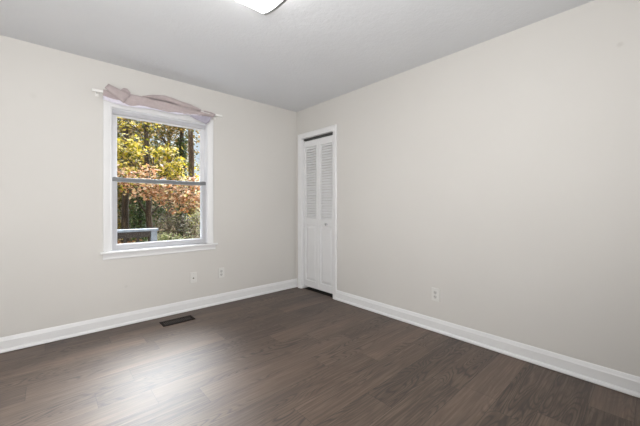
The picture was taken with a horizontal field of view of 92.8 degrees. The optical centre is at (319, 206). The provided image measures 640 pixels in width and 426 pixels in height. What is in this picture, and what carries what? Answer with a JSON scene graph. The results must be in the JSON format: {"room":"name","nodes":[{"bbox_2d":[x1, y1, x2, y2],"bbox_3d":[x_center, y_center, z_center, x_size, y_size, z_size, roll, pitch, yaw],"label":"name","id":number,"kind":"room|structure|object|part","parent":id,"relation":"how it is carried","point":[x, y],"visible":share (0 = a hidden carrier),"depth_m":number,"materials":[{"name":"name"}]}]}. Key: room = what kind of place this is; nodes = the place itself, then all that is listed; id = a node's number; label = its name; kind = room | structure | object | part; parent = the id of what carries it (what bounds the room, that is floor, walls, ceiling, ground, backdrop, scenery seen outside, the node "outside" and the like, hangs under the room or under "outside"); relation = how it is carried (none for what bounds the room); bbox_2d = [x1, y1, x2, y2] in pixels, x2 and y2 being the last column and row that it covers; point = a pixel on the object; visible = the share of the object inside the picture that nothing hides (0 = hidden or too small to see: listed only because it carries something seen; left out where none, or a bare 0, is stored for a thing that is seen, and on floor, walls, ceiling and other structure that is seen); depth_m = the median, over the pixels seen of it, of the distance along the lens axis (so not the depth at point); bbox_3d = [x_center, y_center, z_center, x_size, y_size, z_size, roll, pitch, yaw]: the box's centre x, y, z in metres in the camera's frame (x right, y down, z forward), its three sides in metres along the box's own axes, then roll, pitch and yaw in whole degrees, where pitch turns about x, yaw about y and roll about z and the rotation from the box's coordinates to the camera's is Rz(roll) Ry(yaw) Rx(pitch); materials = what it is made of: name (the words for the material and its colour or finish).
{"room":"empty bedroom","nodes":[
{"label":"empty bedroom","id":0,"kind":"room"},
{"bbox_2d":[0,35,296,337],"bbox_3d":[-1.710,-0.095,3.101,3.880,2.440,0.140,0,0,-42],"label":"wall","id":1,"kind":"structure","parent":0,"point":[53,271],"depth_m":2.72,"materials":[{"name":"beige paint"}]},
{"bbox_2d":[0,278,297,352],"bbox_3d":[-1.654,1.064,3.038,3.600,0.113,0.028,0,0,-42],"label":"baseboard","id":2,"kind":"structure","parent":1,"relation":"attached to","point":[33,338],"depth_m":2.88,"materials":[{"name":"white paint"}]},
{"bbox_2d":[92,88,221,119],"bbox_3d":[-1.570,-1.018,3.075,1.184,0.060,0.085,0,0,-42],"label":"curtain rod","id":3,"kind":"object","parent":1,"relation":"attached to","point":[97,91],"visible":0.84,"depth_m":2.73,"materials":[{"name":"white metal"}]},
{"bbox_2d":[103,84,215,123],"bbox_3d":[-1.546,-0.997,3.045,1.021,0.203,0.136,0,0,-42],"label":"curtain valance","id":4,"kind":"object","parent":3,"relation":"hanging from","point":[123,97],"visible":0.99,"depth_m":2.96,"materials":[{"name":"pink fabric"}]},
{"bbox_2d":[100,99,217,259],"bbox_3d":[-1.623,-0.244,3.159,1.093,1.470,0.190,0,0,-42],"label":"window","id":5,"kind":"structure","parent":1,"relation":"in","point":[111,111],"depth_m":3.04,"materials":[{"name":"white paint"}]},
{"bbox_3d":[-1.646,-0.570,3.169,0.869,0.666,0.036,0,0,-42],"label":"sash","id":6,"kind":"part","parent":5,"relation":"part of","materials":[{"name":"white plastic"}]},
{"bbox_3d":[-1.619,0.069,3.139,0.883,0.679,0.036,0,0,-42],"label":"sash","id":7,"kind":"part","parent":5,"relation":"part of","materials":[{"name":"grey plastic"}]},
{"bbox_3d":[-1.616,-0.252,3.136,0.875,0.036,0.045,0,0,-42],"label":"meeting rail","id":8,"kind":"part","parent":5,"relation":"part of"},
{"bbox_2d":[190,272,196,282],"bbox_3d":[-1.370,0.775,3.300,0.070,0.115,0.018,0,0,-42],"label":"plate","id":9,"kind":"object","parent":1,"relation":"attached to","point":[193,276],"visible":1,"depth_m":3.30,"materials":[{"name":"beige plastic"}]},
{"bbox_2d":[218,267,223,277],"bbox_3d":[-1.139,0.768,3.515,0.070,0.115,0.009,0,0,-42],"label":"wall outlet","id":10,"kind":"object","parent":1,"relation":"attached to","point":[220,270],"visible":1,"depth_m":3.51,"materials":[{"name":"beige plastic"}]},
{"bbox_2d":[0,0,593,111],"bbox_3d":[-0.409,-1.390,1.655,3.880,0.150,4.030,0,0,-42],"label":"ceiling","id":11,"kind":"structure","parent":0,"point":[300,55],"depth_m":2.36,"materials":[{"name":"paint"}]},
{"bbox_2d":[236,0,286,14],"bbox_3d":[-0.372,-1.269,1.746,0.350,0.092,0.336,0,0,-42],"label":"ceiling light","id":12,"kind":"object","parent":11,"relation":"attached to","point":[266,7],"visible":1,"depth_m":1.86,"materials":[{"name":"white glass"}]},
{"bbox_2d":[0,287,639,425],"bbox_3d":[-0.243,1.185,1.980,4.560,0.120,4.290,0,0,-42],"label":"floor","id":13,"kind":"structure","parent":0,"point":[296,356],"depth_m":1.99,"materials":[{"name":"wood"}]},
{"bbox_2d":[159,315,194,326],"bbox_3d":[-1.395,1.122,2.985,0.295,0.005,0.140,0,0,-42],"label":"floor vent","id":14,"kind":"object","parent":13,"relation":"in","point":[189,317],"visible":1,"depth_m":2.98,"materials":[{"name":"brown metal"}]},
{"bbox_2d":[310,145,331,211],"bbox_3d":[0.298,-0.145,4.277,0.680,2.540,1.600,0,0,-42],"label":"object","id":15,"kind":"structure","parent":0,"point":[329,145],"depth_m":4.88,"materials":[{"name":"white paint"}]},
{"bbox_2d":[297,0,639,376],"bbox_3d":[1.028,-0.095,2.855,0.140,2.440,3.890,0,0,-42],"label":"wall","id":16,"kind":"structure","parent":0,"point":[500,175],"depth_m":2.29,"materials":[{"name":"beige paint"}]},
{"bbox_2d":[298,124,336,299],"bbox_3d":[0.000,0.070,3.982,0.158,2.110,0.745,0,0,-42],"label":"door","id":17,"kind":"structure","parent":16,"relation":"in","point":[317,227],"depth_m":3.96,"materials":[{"name":"white paint"}]},
{"bbox_3d":[-0.115,0.625,4.082,0.019,0.748,0.216,0,0,-42],"label":"panel","id":18,"kind":"part","parent":17,"relation":"part of","materials":[{"name":"white paint"}]},
{"bbox_3d":[-0.114,-0.314,4.083,0.022,0.964,0.218,0,0,-42],"label":"louvre panel","id":19,"kind":"part","parent":17,"relation":"part of","materials":[{"name":"white paint"}]},
{"bbox_3d":[0.088,0.625,3.857,0.019,0.748,0.216,0,0,-42],"label":"panel","id":20,"kind":"part","parent":17,"relation":"part of","materials":[{"name":"white paint"}]},
{"bbox_3d":[0.089,-0.314,3.858,0.022,0.964,0.218,0,0,-42],"label":"louvre panel","id":21,"kind":"part","parent":17,"relation":"part of","materials":[{"name":"white paint"}]},
{"bbox_2d":[432,287,439,301],"bbox_3d":[1.035,0.792,2.730,0.015,0.115,0.070,0,0,-42],"label":"wall outlet","id":22,"kind":"object","parent":16,"relation":"attached to","point":[435,291],"visible":1,"depth_m":2.72,"materials":[{"name":"beige plastic"}]},
{"bbox_2d":[335,290,639,397],"bbox_3d":[1.184,1.064,2.557,0.028,0.113,2.958,0,0,-42],"label":"baseboard","id":23,"kind":"structure","parent":16,"relation":"attached to","point":[629,384],"depth_m":2.27,"materials":[{"name":"white paint"}]},
{"label":"outside","id":24,"kind":"structure","parent":0,"visible":0},
{"bbox_2d":[117,175,199,243],"bbox_3d":[-8.598,-0.911,19.413,40.000,5.662,33.000,0,0,-42],"label":"ground","id":25,"kind":"structure","parent":24,"point":[154,225],"depth_m":14.91,"materials":[{"name":"green plant"}]},
{"bbox_2d":[117,186,131,229],"bbox_3d":[-8.553,0.217,12.722,1.743,2.137,1.507,0,0,-42],"label":"shrub","id":26,"kind":"object","parent":25,"relation":"on","point":[117,186],"visible":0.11,"depth_m":12.92,"materials":[{"name":"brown plant"}]},
{"bbox_2d":[117,118,143,242],"bbox_3d":[-7.147,-1.558,10.461,3.941,6.649,2.288,0,0,-42],"label":"oak tree","id":27,"kind":"object","parent":25,"relation":"on","point":[125,198],"visible":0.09,"depth_m":10.51,"materials":[{"name":"green plant"}]},
{"bbox_3d":[-7.147,-3.331,10.461,3.941,2.906,2.288,0,0,-42],"label":"crown","id":28,"kind":"part","parent":27,"relation":"part of","materials":[{"name":"green plant"}]},
{"bbox_2d":[117,239,145,243],"bbox_3d":[-5.943,1.371,9.159,1.660,0.834,1.356,0,0,-42],"label":"shrub","id":29,"kind":"object","parent":25,"relation":"on","point":[119,242],"visible":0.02,"depth_m":9.23,"materials":[{"name":"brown plant"}]},
{"bbox_2d":[117,130,154,239],"bbox_3d":[-7.065,-0.647,11.581,1.478,4.753,1.297,0,0,7],"label":"sapling","id":30,"kind":"object","parent":25,"relation":"on","point":[122,130],"visible":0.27,"depth_m":11.60,"materials":[{"name":"brown plant"}]},
{"bbox_3d":[-7.065,-2.480,11.581,1.478,1.088,1.297,0,0,7],"label":"crown","id":31,"kind":"part","parent":30,"relation":"part of","materials":[{"name":"yellow plant"}]},
{"bbox_2d":[117,122,160,187],"bbox_3d":[-11.463,-4.382,20.042,5.521,8.167,3.042,0,0,-42],"label":"tree","id":32,"kind":"object","parent":25,"relation":"on","point":[149,122],"visible":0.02,"depth_m":20.09,"materials":[{"name":"green plant"}]},
{"bbox_2d":[117,120,161,218],"bbox_3d":[-9.363,-2.812,14.094,3.905,7.332,3.500,0,0,-42],"label":"tree","id":33,"kind":"object","parent":25,"relation":"on","point":[118,194],"visible":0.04,"depth_m":14.23,"materials":[{"name":"brown plant"}]},
{"bbox_2d":[121,153,160,242],"bbox_3d":[-5.778,-0.021,9.839,1.442,3.729,1.231,0,0,-42],"label":"tree","id":34,"kind":"object","parent":25,"relation":"on","point":[140,225],"visible":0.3,"depth_m":9.81,"materials":[{"name":"green plant"}]},
{"bbox_3d":[-5.778,-1.454,9.839,1.442,0.861,1.231,0,0,-42],"label":"crown","id":35,"kind":"part","parent":34,"relation":"part of","materials":[{"name":"yellow plant"}]},
{"bbox_2d":[118,210,163,241],"bbox_3d":[-7.086,0.891,12.189,1.518,1.444,1.541,0,0,-19],"label":"shrub","id":36,"kind":"object","parent":25,"relation":"on","point":[152,210],"visible":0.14,"depth_m":12.06,"materials":[{"name":"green plant"}]},
{"bbox_2d":[129,192,165,224],"bbox_3d":[-7.599,0.213,13.266,1.523,2.102,1.885,0,0,19],"label":"shrub","id":37,"kind":"object","parent":25,"relation":"on","point":[158,211],"visible":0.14,"depth_m":13.41,"materials":[{"name":"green plant"}]},
{"bbox_2d":[121,120,187,206],"bbox_3d":[-9.353,-3.261,16.576,5.121,7.413,3.305,0,0,-42],"label":"tree","id":38,"kind":"object","parent":25,"relation":"on","point":[134,120],"visible":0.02,"depth_m":16.82,"materials":[{"name":"yellow green leaves"},{"name":"rust orange leaves"},{"name":"dark bark"}]},
{"bbox_2d":[117,117,198,241],"bbox_3d":[-5.692,-1.127,9.141,2.749,5.900,4.507,0,0,18],"label":"maple tree","id":39,"kind":"object","parent":25,"relation":"on","point":[123,154],"visible":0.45,"depth_m":9.53,"materials":[{"name":"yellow plant"}]},
{"bbox_3d":[-5.675,-2.042,9.148,2.749,3.335,4.486,0,0,17],"label":"crown","id":40,"kind":"part","parent":39,"relation":"part of","materials":[{"name":"yellow plant"}]},
{"bbox_2d":[117,163,199,215],"bbox_3d":[-3.739,0.369,8.747,1.402,3.090,4.020,0,0,33],"label":"tree","id":41,"kind":"object","parent":25,"relation":"on","point":[178,197],"visible":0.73,"depth_m":7.96,"materials":[{"name":"brown plant"}]},
{"bbox_2d":[130,119,198,238],"bbox_3d":[-6.104,-1.758,12.670,3.579,6.840,2.520,0,0,-42],"label":"tree","id":42,"kind":"object","parent":25,"relation":"on","point":[182,140],"visible":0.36,"depth_m":12.63,"materials":[{"name":"green plant"}]},
{"bbox_3d":[-6.104,-3.764,12.670,3.579,2.795,2.520,0,0,-42],"label":"crown","id":43,"kind":"part","parent":42,"relation":"part of","materials":[{"name":"green plant"}]},
{"bbox_2d":[150,125,178,158],"bbox_3d":[-11.896,-5.478,22.235,4.958,9.178,3.570,0,0,-42],"label":"tree","id":44,"kind":"object","parent":25,"relation":"on","point":[155,143],"visible":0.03,"depth_m":21.98,"materials":[{"name":"brown plant"}]},
{"bbox_2d":[144,232,186,241],"bbox_3d":[-5.341,1.355,10.555,1.518,1.008,1.730,0,0,23],"label":"shrub","id":45,"kind":"object","parent":25,"relation":"on","point":[163,235],"visible":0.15,"depth_m":10.42,"materials":[{"name":"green plant"}]},
{"bbox_2d":[135,125,199,217],"bbox_3d":[-7.851,-2.871,15.743,4.892,7.269,3.523,0,0,-42],"label":"tree","id":46,"kind":"object","parent":25,"relation":"on","point":[186,136],"visible":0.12,"depth_m":15.64,"materials":[{"name":"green plant"}]},
{"bbox_2d":[152,187,187,228],"bbox_3d":[-7.073,-0.036,14.299,1.794,2.246,1.565,0,0,-42],"label":"shrub","id":47,"kind":"object","parent":25,"relation":"on","point":[170,206],"visible":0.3,"depth_m":14.22,"materials":[{"name":"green plant"}]},
{"bbox_2d":[153,210,189,239],"bbox_3d":[-5.915,0.923,12.211,1.693,1.571,1.498,0,0,-42],"label":"shrub","id":48,"kind":"object","parent":25,"relation":"on","point":[172,216],"visible":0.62,"depth_m":12.01,"materials":[{"name":"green plant"}]},
{"bbox_2d":[143,145,199,210],"bbox_3d":[-8.780,-1.705,18.802,4.355,4.514,3.362,0,0,-26],"label":"tree","id":49,"kind":"object","parent":25,"relation":"on","point":[198,168],"visible":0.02,"depth_m":19.08,"materials":[{"name":"green plant"}]},
{"bbox_2d":[169,214,199,239],"bbox_3d":[-5.159,1.032,12.307,1.947,1.432,1.632,0,0,-42],"label":"shrub","id":50,"kind":"object","parent":25,"relation":"on","point":[195,221],"visible":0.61,"depth_m":12.07,"materials":[{"name":"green plant"}]},
{"bbox_2d":[187,129,195,228],"bbox_3d":[-6.261,-3.740,15.051,3.694,9.696,2.722,0,0,-42],"label":"pine tree","id":51,"kind":"object","parent":25,"relation":"on","point":[190,135],"visible":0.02,"depth_m":14.88,"materials":[{"name":"brown plant"}]},
{"bbox_2d":[184,197,199,224],"bbox_3d":[-5.519,0.246,14.434,1.833,2.108,1.486,0,0,-16],"label":"shrub","id":52,"kind":"object","parent":25,"relation":"on","point":[192,197],"visible":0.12,"depth_m":14.07,"materials":[{"name":"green plant"}]},
{"bbox_2d":[187,208,199,237],"bbox_3d":[-4.970,0.746,13.328,1.731,1.652,1.706,0,0,-42],"label":"shrub","id":53,"kind":"object","parent":25,"relation":"on","point":[197,208],"visible":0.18,"depth_m":13.00,"materials":[{"name":"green plant"}]},
{"bbox_3d":[-3.286,1.590,3.155,3.330,0.630,1.990,0,0,-42],"label":"deck","id":54,"kind":"object","parent":25,"relation":"on","visible":0},
{"bbox_2d":[117,228,158,242],"bbox_3d":[-3.861,0.814,3.794,3.332,0.920,0.160,0,0,-42],"label":"deck railing","id":55,"kind":"object","parent":54,"relation":"on","point":[147,232],"visible":0.16,"depth_m":4.71,"materials":[{"name":"white wood"}]},
{"bbox_3d":[-3.913,0.438,3.780,3.235,0.094,0.038,0,0,-42],"label":"rail","id":56,"kind":"part","parent":55,"relation":"part of","materials":[{"name":"wood"}]},
{"bbox_3d":[-3.855,0.372,3.787,3.332,0.036,0.140,0,0,-42],"label":"cap rail","id":57,"kind":"part","parent":55,"relation":"part of","materials":[{"name":"white wood"}]},
{"bbox_3d":[-2.673,0.832,4.890,0.088,0.884,0.088,0,0,-42],"label":"post","id":58,"kind":"part","parent":55,"relation":"part of","materials":[{"name":"white wood"}]}
]}

